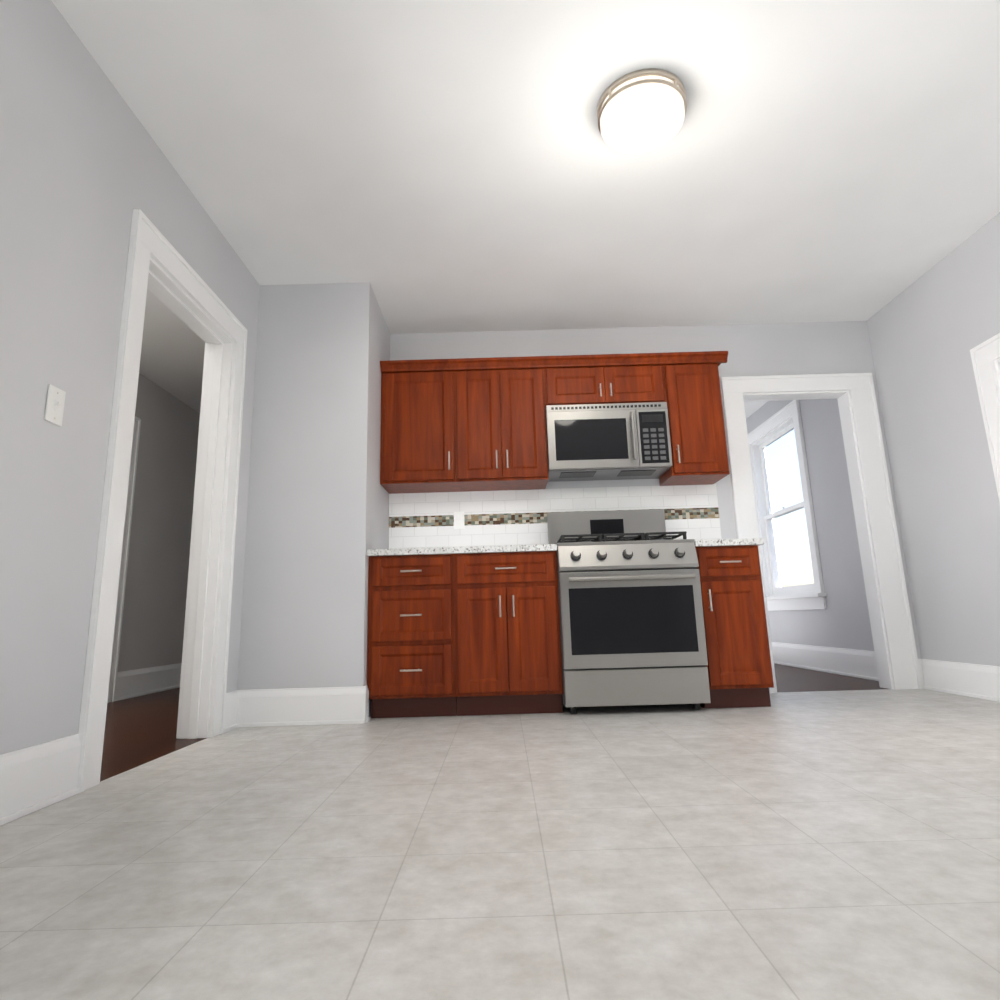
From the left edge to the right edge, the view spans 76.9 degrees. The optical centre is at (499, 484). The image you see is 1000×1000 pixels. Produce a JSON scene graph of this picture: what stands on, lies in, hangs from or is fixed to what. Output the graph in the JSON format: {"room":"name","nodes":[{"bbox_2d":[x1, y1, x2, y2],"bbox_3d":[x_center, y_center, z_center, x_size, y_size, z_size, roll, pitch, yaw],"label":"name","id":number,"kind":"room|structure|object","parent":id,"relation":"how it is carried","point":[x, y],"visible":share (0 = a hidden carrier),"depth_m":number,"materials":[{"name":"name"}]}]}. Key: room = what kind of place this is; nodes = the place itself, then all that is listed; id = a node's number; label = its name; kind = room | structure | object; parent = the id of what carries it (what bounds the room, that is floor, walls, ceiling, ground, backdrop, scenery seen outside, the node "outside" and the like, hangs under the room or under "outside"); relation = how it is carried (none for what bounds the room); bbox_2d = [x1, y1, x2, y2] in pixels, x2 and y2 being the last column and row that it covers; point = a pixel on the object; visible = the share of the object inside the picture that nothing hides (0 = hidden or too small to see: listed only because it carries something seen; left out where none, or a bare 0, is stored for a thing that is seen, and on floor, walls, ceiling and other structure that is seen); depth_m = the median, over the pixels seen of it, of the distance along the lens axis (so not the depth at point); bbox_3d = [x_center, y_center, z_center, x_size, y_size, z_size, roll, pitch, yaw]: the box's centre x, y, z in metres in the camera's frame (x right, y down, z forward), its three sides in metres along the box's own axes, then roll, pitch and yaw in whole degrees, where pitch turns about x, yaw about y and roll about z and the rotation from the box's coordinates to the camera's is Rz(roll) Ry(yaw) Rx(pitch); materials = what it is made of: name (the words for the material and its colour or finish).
{"room":"kitchen","nodes":[
{"label":"kitchen","id":0,"kind":"room"},
{"bbox_2d":[0,0,259,754],"bbox_3d":[-1.474,-0.600,0.505,0.130,2.484,7.773,-2,-12,0],"label":"wall","id":1,"kind":"structure","parent":0,"point":[86,168],"depth_m":2.02,"materials":[{"name":"grey paint"}]},
{"bbox_2d":[0,734,80,825],"bbox_3d":[-1.368,0.322,-0.691,0.026,0.180,5.555,-2,-12,0],"label":"baseboard","id":2,"kind":"structure","parent":1,"relation":"attached to","point":[34,778],"depth_m":1.84,"materials":[{"name":"white wood"}]},
{"bbox_2d":[44,384,65,426],"bbox_3d":[-1.391,-0.247,1.977,0.016,0.116,0.072,-2,-12,0],"label":"light switch","id":3,"kind":"object","parent":1,"relation":"attached to","point":[54,410],"visible":1,"depth_m":1.97,"materials":[{"name":"white plastic"}]},
{"bbox_2d":[77,209,247,792],"bbox_3d":[-1.458,0.070,2.741,0.186,2.100,1.055,-2,-12,0],"label":"door frame","id":4,"kind":"structure","parent":1,"relation":"attached to","point":[160,268],"depth_m":2.96,"materials":[{"name":"white wood"}]},
{"bbox_2d":[228,685,369,730],"bbox_3d":[-1.022,1.148,3.256,0.680,0.180,0.056,-2,-12,0],"label":"baseboard","id":5,"kind":"structure","parent":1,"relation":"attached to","point":[323,705],"depth_m":3.24,"materials":[{"name":"white wood"}]},
{"bbox_2d":[118,373,199,671],"bbox_3d":[-2.899,-0.352,1.475,0.130,2.484,9.760,-2,-12,0],"label":"wall","id":6,"kind":"structure","parent":0,"point":[153,624],"depth_m":5.17,"materials":[{"name":"paint"}]},
{"bbox_2d":[107,416,140,702],"bbox_3d":[-2.866,0.423,4.234,0.158,2.110,1.000,-2,-12,0],"label":"door frame","id":7,"kind":"structure","parent":6,"relation":"attached to","point":[123,573],"depth_m":4.67,"materials":[{"name":"white wood"}]},
{"bbox_2d":[115,663,181,700],"bbox_3d":[-2.770,1.602,5.205,0.026,0.200,1.390,-2,-12,0],"label":"baseboard","id":8,"kind":"structure","parent":6,"relation":"attached to","point":[137,682],"depth_m":4.90,"materials":[{"name":"white wood"}]},
{"bbox_2d":[100,664,886,781],"bbox_3d":[-0.070,1.041,2.301,5.707,0.060,11.980,-2,-12,0],"label":"floor","id":9,"kind":"structure","parent":0,"point":[140,730],"depth_m":3.60,"materials":[{"name":"brown wood"}]},
{"bbox_2d":[0,689,999,999],"bbox_3d":[0.700,0.571,0.191,4.147,0.060,7.663,-2,-12,0],"label":"floor","id":10,"kind":"structure","parent":0,"point":[828,845],"depth_m":1.34,"materials":[{"name":"tile"}]},
{"bbox_2d":[237,282,389,716],"bbox_3d":[-1.066,0.095,3.837,0.654,2.484,0.703,-2,-12,0],"label":"wall bump-out","id":11,"kind":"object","parent":10,"relation":"on","point":[317,527],"visible":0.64,"depth_m":3.50,"materials":[{"name":"grey paint"}]},
{"bbox_2d":[367,544,562,717],"bbox_3d":[-0.195,0.848,3.677,1.041,0.895,0.672,-2,-12,0],"label":"base cabinet","id":12,"kind":"object","parent":10,"relation":"on","point":[463,631],"visible":0.98,"depth_m":3.39,"materials":[{"name":"brown wood"}]},
{"bbox_2d":[547,509,710,713],"bbox_3d":[0.702,0.680,3.660,0.755,1.165,0.762,-2,-12,0],"label":"range","id":13,"kind":"object","parent":10,"relation":"on","point":[632,630],"visible":1,"depth_m":3.33,"materials":[{"name":"silver metal"}]},
{"bbox_2d":[694,538,773,708],"bbox_3d":[1.275,0.806,3.679,0.377,0.895,0.672,-2,-12,0],"label":"base cabinet","id":14,"kind":"object","parent":10,"relation":"on","point":[739,667],"visible":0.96,"depth_m":3.39,"materials":[{"name":"brown wood"}]},
{"bbox_2d":[51,0,999,418],"bbox_3d":[-0.768,-1.448,2.832,6.957,0.100,11.980,-2,-12,0],"label":"ceiling","id":15,"kind":"structure","parent":0,"point":[435,166],"depth_m":2.74,"materials":[{"name":"white paint"}]},
{"bbox_2d":[597,68,686,153],"bbox_3d":[0.560,-1.453,2.490,0.344,0.105,0.344,-2,-12,0],"label":"ceiling light","id":16,"kind":"object","parent":15,"relation":"attached to","point":[641,111],"visible":1,"depth_m":2.41,"materials":[{"name":"white glass"}]},
{"bbox_2d":[390,321,920,658],"bbox_3d":[0.616,0.133,4.246,4.017,2.484,0.130,-2,-12,0],"label":"wall","id":17,"kind":"structure","parent":0,"point":[803,348],"depth_m":4.41,"materials":[{"name":"grey paint"}]},
{"bbox_2d":[380,359,471,493],"bbox_3d":[-0.480,-0.358,4.107,0.541,0.778,0.331,-2,-12,0],"label":"upper cabinet","id":18,"kind":"object","parent":17,"relation":"attached to","point":[463,424],"depth_m":3.96,"materials":[{"name":"brown wood"}]},
{"bbox_2d":[468,356,548,490],"bbox_3d":[-0.030,-0.371,4.108,0.639,0.778,0.331,-2,-12,0],"label":"upper cabinet","id":19,"kind":"object","parent":17,"relation":"attached to","point":[508,398],"depth_m":3.96,"materials":[{"name":"brown wood"}]},
{"bbox_2d":[389,484,721,548],"bbox_3d":[0.357,0.247,4.151,2.179,0.441,0.007,-2,-12,0],"label":"backsplash","id":20,"kind":"structure","parent":17,"relation":"attached to","point":[491,518],"depth_m":4.16,"materials":[{"name":"tile"}]},
{"bbox_2d":[454,512,464,528],"bbox_3d":[-0.269,0.239,4.148,0.070,0.114,0.008,-2,-12,0],"label":"outlet","id":21,"kind":"object","parent":20,"relation":"attached to","point":[459,523],"visible":1,"depth_m":4.15,"materials":[{"name":"white plastic"}]},
{"bbox_2d":[544,355,615,404],"bbox_3d":[0.502,-0.615,4.157,0.438,0.310,0.331,-2,-12,0],"label":"upper cabinet","id":22,"kind":"object","parent":17,"relation":"attached to","point":[572,379],"depth_m":4.00,"materials":[{"name":"brown wood"}]},
{"bbox_2d":[545,402,671,481],"bbox_3d":[0.674,-0.269,4.043,0.755,0.419,0.405,-2,-12,0],"label":"microwave","id":23,"kind":"object","parent":22,"relation":"attached to","point":[615,441],"visible":1,"depth_m":3.90,"materials":[{"name":"silver metal"}]},
{"bbox_2d":[616,355,667,402],"bbox_3d":[0.825,-0.624,4.158,0.439,0.310,0.331,-2,-12,0],"label":"upper cabinet","id":24,"kind":"object","parent":17,"relation":"attached to","point":[639,378],"depth_m":4.00,"materials":[{"name":"brown wood"}]},
{"bbox_2d":[659,351,728,485],"bbox_3d":[1.229,-0.407,4.110,0.356,0.778,0.331,-2,-12,0],"label":"upper cabinet","id":25,"kind":"object","parent":17,"relation":"attached to","point":[694,405],"depth_m":3.96,"materials":[{"name":"brown wood"}]},
{"bbox_2d":[720,373,922,692],"bbox_3d":[2.072,0.286,4.207,1.038,2.085,0.186,-2,-12,0],"label":"door frame","id":26,"kind":"structure","parent":17,"relation":"attached to","point":[894,644],"depth_m":4.18,"materials":[{"name":"white wood"}]},
{"bbox_2d":[746,212,999,665],"bbox_3d":[2.681,-0.283,2.568,0.130,2.484,11.980,-2,-12,0],"label":"wall","id":27,"kind":"structure","parent":0,"point":[931,328],"depth_m":3.83,"materials":[{"name":"grey paint"}]},
{"bbox_2d":[748,400,826,610],"bbox_3d":[2.660,0.369,6.407,0.200,1.800,2.340,-2,-12,0],"label":"window","id":28,"kind":"structure","parent":27,"relation":"in","point":[782,422],"depth_m":5.92,"materials":[{"name":"white"}]},
{"bbox_2d":[918,659,999,701],"bbox_3d":[2.625,0.410,0.272,0.027,0.180,7.513,-2,-12,0],"label":"baseboard","id":29,"kind":"structure","parent":27,"relation":"attached to","point":[965,679],"depth_m":3.60,"materials":[{"name":"white wood"}]},
{"bbox_2d":[970,333,999,501],"bbox_3d":[2.648,-0.207,2.578,0.200,1.400,1.550,-2,-12,0],"label":"kitchen window","id":30,"kind":"structure","parent":27,"relation":"in","point":[985,357],"depth_m":3.32,"materials":[{"name":"white"}]},
{"bbox_3d":[1.211,0.565,6.369,2.847,2.484,4.207,-2,-12,0],"label":"wall","id":31,"kind":"structure","parent":0,"visible":0},
{"bbox_2d":[772,642,878,680],"bbox_3d":[2.654,1.628,6.070,0.026,0.200,4.077,-2,-12,0],"label":"baseboard","id":32,"kind":"structure","parent":31,"relation":"attached to","point":[852,663],"depth_m":5.03,"materials":[{"name":"white wood"}]}
]}

